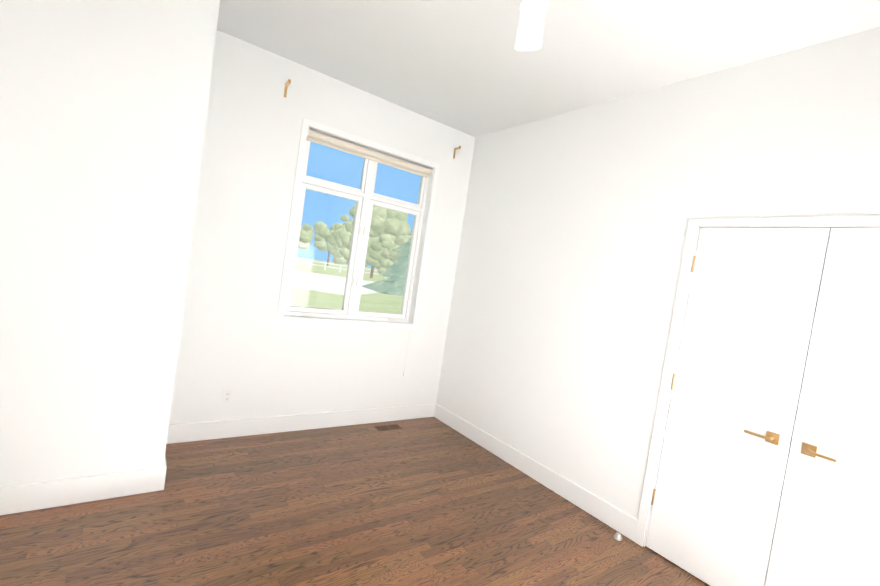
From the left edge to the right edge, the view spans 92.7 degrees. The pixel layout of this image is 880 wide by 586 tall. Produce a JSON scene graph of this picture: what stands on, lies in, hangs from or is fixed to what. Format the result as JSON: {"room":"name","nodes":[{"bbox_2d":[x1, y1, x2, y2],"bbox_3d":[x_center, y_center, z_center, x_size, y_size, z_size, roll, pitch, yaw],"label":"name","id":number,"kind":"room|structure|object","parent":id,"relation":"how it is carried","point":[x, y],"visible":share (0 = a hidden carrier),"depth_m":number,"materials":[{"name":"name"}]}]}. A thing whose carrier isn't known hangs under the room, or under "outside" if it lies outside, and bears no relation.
{"room":"empty bedroom","nodes":[
{"label":"empty bedroom","id":0,"kind":"room"},
{"bbox_2d":[0,0,219,486],"bbox_3d":[-2.187,-0.470,2.408,1.255,3.120,0.810,7,3,-36],"label":"wall bump-out","id":1,"kind":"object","parent":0,"point":[103,107],"visible":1,"depth_m":2.20,"materials":[{"name":"paint"}]},
{"bbox_2d":[169,30,475,423],"bbox_3d":[-0.831,-0.330,3.824,2.620,3.120,0.150,7,3,-36],"label":"wall","id":2,"kind":"structure","parent":0,"point":[247,348],"depth_m":3.36,"materials":[{"name":"paint"}]},
{"bbox_2d":[222,389,232,402],"bbox_3d":[-1.666,0.809,3.288,0.070,0.114,0.009,7,3,-36],"label":"electrical outlet","id":3,"kind":"object","parent":2,"relation":"attached to","point":[227,396],"visible":1,"depth_m":3.29,"materials":[{"name":"white plastic"}]},
{"bbox_2d":[284,79,290,97],"bbox_3d":[-1.178,-1.579,3.239,0.020,0.117,0.085,7,3,-36],"label":"curtain bracket","id":4,"kind":"object","parent":2,"relation":"attached to","point":[288,82],"visible":1,"depth_m":3.27,"materials":[{"name":"gold metal"}]},
{"bbox_2d":[168,403,435,443],"bbox_3d":[-1.047,1.146,3.782,2.500,0.142,0.017,7,3,-36],"label":"baseboard","id":5,"kind":"structure","parent":2,"relation":"attached to","point":[196,431],"depth_m":3.59,"materials":[{"name":"paint"}]},
{"bbox_2d":[276,118,439,328],"bbox_3d":[-0.715,-0.530,3.867,1.370,1.665,0.157,7,3,-36],"label":"window","id":6,"kind":"structure","parent":2,"relation":"in","point":[365,197],"depth_m":3.86,"materials":[{"name":"paint"}]},
{"bbox_2d":[306,127,433,375],"bbox_3d":[-0.729,-0.263,3.844,1.270,2.095,0.101,7,3,-36],"label":"window blind","id":7,"kind":"object","parent":6,"relation":"attached to","point":[346,147],"visible":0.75,"depth_m":3.77,"materials":[{"name":"fabric"}]},
{"bbox_2d":[453,146,460,158],"bbox_3d":[0.173,-1.423,4.243,0.020,0.117,0.085,7,3,-36],"label":"curtain bracket","id":8,"kind":"object","parent":2,"relation":"attached to","point":[457,148],"visible":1,"depth_m":4.27,"materials":[{"name":"gold metal"}]},
{"bbox_2d":[0,417,709,585],"bbox_3d":[0.038,1.517,1.208,3.995,0.060,5.810,7,3,-36],"label":"floor","id":9,"kind":"structure","parent":0,"point":[430,501],"depth_m":2.44,"materials":[{"name":"brown wood"}]},
{"bbox_2d":[0,463,166,514],"bbox_3d":[-2.145,1.053,2.152,1.240,0.142,0.015,7,3,-36],"label":"baseboard","id":10,"kind":"structure","parent":9,"relation":"on","point":[33,496],"depth_m":2.28,"materials":[{"name":"paint"}]},
{"bbox_2d":[374,424,401,430],"bbox_3d":[-0.495,1.287,4.016,0.255,0.004,0.110,7,3,-36],"label":"floor vent","id":11,"kind":"object","parent":9,"relation":"in","point":[387,427],"visible":1,"depth_m":4.01,"materials":[{"name":"brown wood"}]},
{"bbox_2d":[614,533,621,540],"bbox_3d":[1.149,1.567,2.706,0.052,0.038,0.052,7,3,-36],"label":"door stop","id":12,"kind":"object","parent":9,"relation":"on","point":[618,536],"visible":1,"depth_m":2.69,"materials":[{"name":"silver metal"}]},
{"bbox_2d":[217,0,879,136],"bbox_3d":[0.460,-1.345,1.087,3.995,0.870,5.810,7,3,-36],"label":"ceiling","id":13,"kind":"structure","parent":0,"point":[465,66],"depth_m":2.65,"materials":[{"name":"paint"}]},
{"bbox_2d":[422,0,670,50],"bbox_3d":[0.362,-1.234,1.418,0.949,0.543,0.941,7,3,-36],"label":"fan","id":14,"kind":"object","parent":13,"relation":"hanging from","point":[529,36],"visible":1,"depth_m":1.62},
{"bbox_2d":[436,27,879,542],"bbox_3d":[1.349,0.028,2.939,0.120,3.120,3.900,7,3,-36],"label":"wall","id":15,"kind":"structure","parent":0,"point":[571,246],"depth_m":2.97,"materials":[{"name":"paint"}]},
{"bbox_2d":[432,404,637,540],"bbox_3d":[0.612,1.398,3.603,0.015,0.142,2.243,7,3,-36],"label":"baseboard","id":16,"kind":"structure","parent":15,"relation":"attached to","point":[617,519],"depth_m":3.27,"materials":[{"name":"paint"}]},
{"bbox_2d":[646,228,830,585],"bbox_3d":[1.614,0.637,2.373,0.093,2.024,0.605,7,3,-36],"label":"closet door","id":17,"kind":"structure","parent":15,"relation":"in","point":[737,381],"depth_m":2.34,"materials":[{"name":"paint"}]},
{"bbox_2d":[634,215,879,546],"bbox_3d":[1.849,0.658,2.154,0.136,2.085,1.356,7,3,-36],"label":"trim","id":18,"kind":"structure","parent":15,"relation":"attached to","point":[671,358],"depth_m":2.61,"materials":[{"name":"paint"}]},
{"bbox_2d":[765,228,879,585],"bbox_3d":[1.976,0.711,1.875,0.093,2.024,0.628,7,3,-36],"label":"closet door","id":19,"kind":"structure","parent":15,"relation":"in","point":[827,530],"depth_m":2.01,"materials":[{"name":"paint"}]},
{"label":"outside","id":20,"kind":"structure","parent":0,"visible":0},
{"bbox_2d":[290,257,402,313],"bbox_3d":[-45.710,-10.958,129.351,240.000,1.300,255.560,7,3,-36],"label":"lawn","id":21,"kind":"structure","parent":20,"point":[305,281],"depth_m":25.89,"materials":[{"name":"green plant"}]},
{"bbox_2d":[298,223,312,249],"bbox_3d":[-34.714,-12.680,101.849,7.880,10.092,8.140,7,3,-36],"label":"tree","id":22,"kind":"object","parent":21,"relation":"on","point":[305,243],"depth_m":100.82,"materials":[{"name":"green plant"}]},
{"bbox_2d":[313,221,342,265],"bbox_3d":[-26.138,-11.659,100.838,9.313,10.653,7.629,7,3,-36],"label":"tree","id":23,"kind":"object","parent":21,"relation":"on","point":[319,243],"depth_m":98.28,"materials":[{"name":"green plant"}]},
{"bbox_2d":[330,215,352,263],"bbox_3d":[-14.215,-8.017,69.908,7.647,9.504,7.358,7,3,-36],"label":"tree","id":24,"kind":"object","parent":21,"relation":"on","point":[344,236],"depth_m":67.85,"materials":[{"name":"green plant"}]},
{"bbox_2d":[348,204,410,277],"bbox_3d":[-8.619,-7.277,59.474,9.148,10.540,8.606,7,3,-36],"label":"tree","id":25,"kind":"object","parent":21,"relation":"on","point":[377,227],"depth_m":56.98,"materials":[{"name":"green plant"}]},
{"bbox_2d":[362,231,411,295],"bbox_3d":[-0.844,-2.361,25.767,6.356,5.895,5.966,7,3,-36],"label":"spruce tree","id":26,"kind":"object","parent":21,"relation":"on","point":[386,289],"depth_m":24.92,"materials":[{"name":"green plant"}]},
{"bbox_2d":[377,234,411,273],"bbox_3d":[-5.692,-4.601,54.797,4.794,6.492,5.042,7,3,-36],"label":"tree","id":27,"kind":"object","parent":21,"relation":"on","point":[389,252],"depth_m":53.14,"materials":[{"name":"green plant"}]}
]}

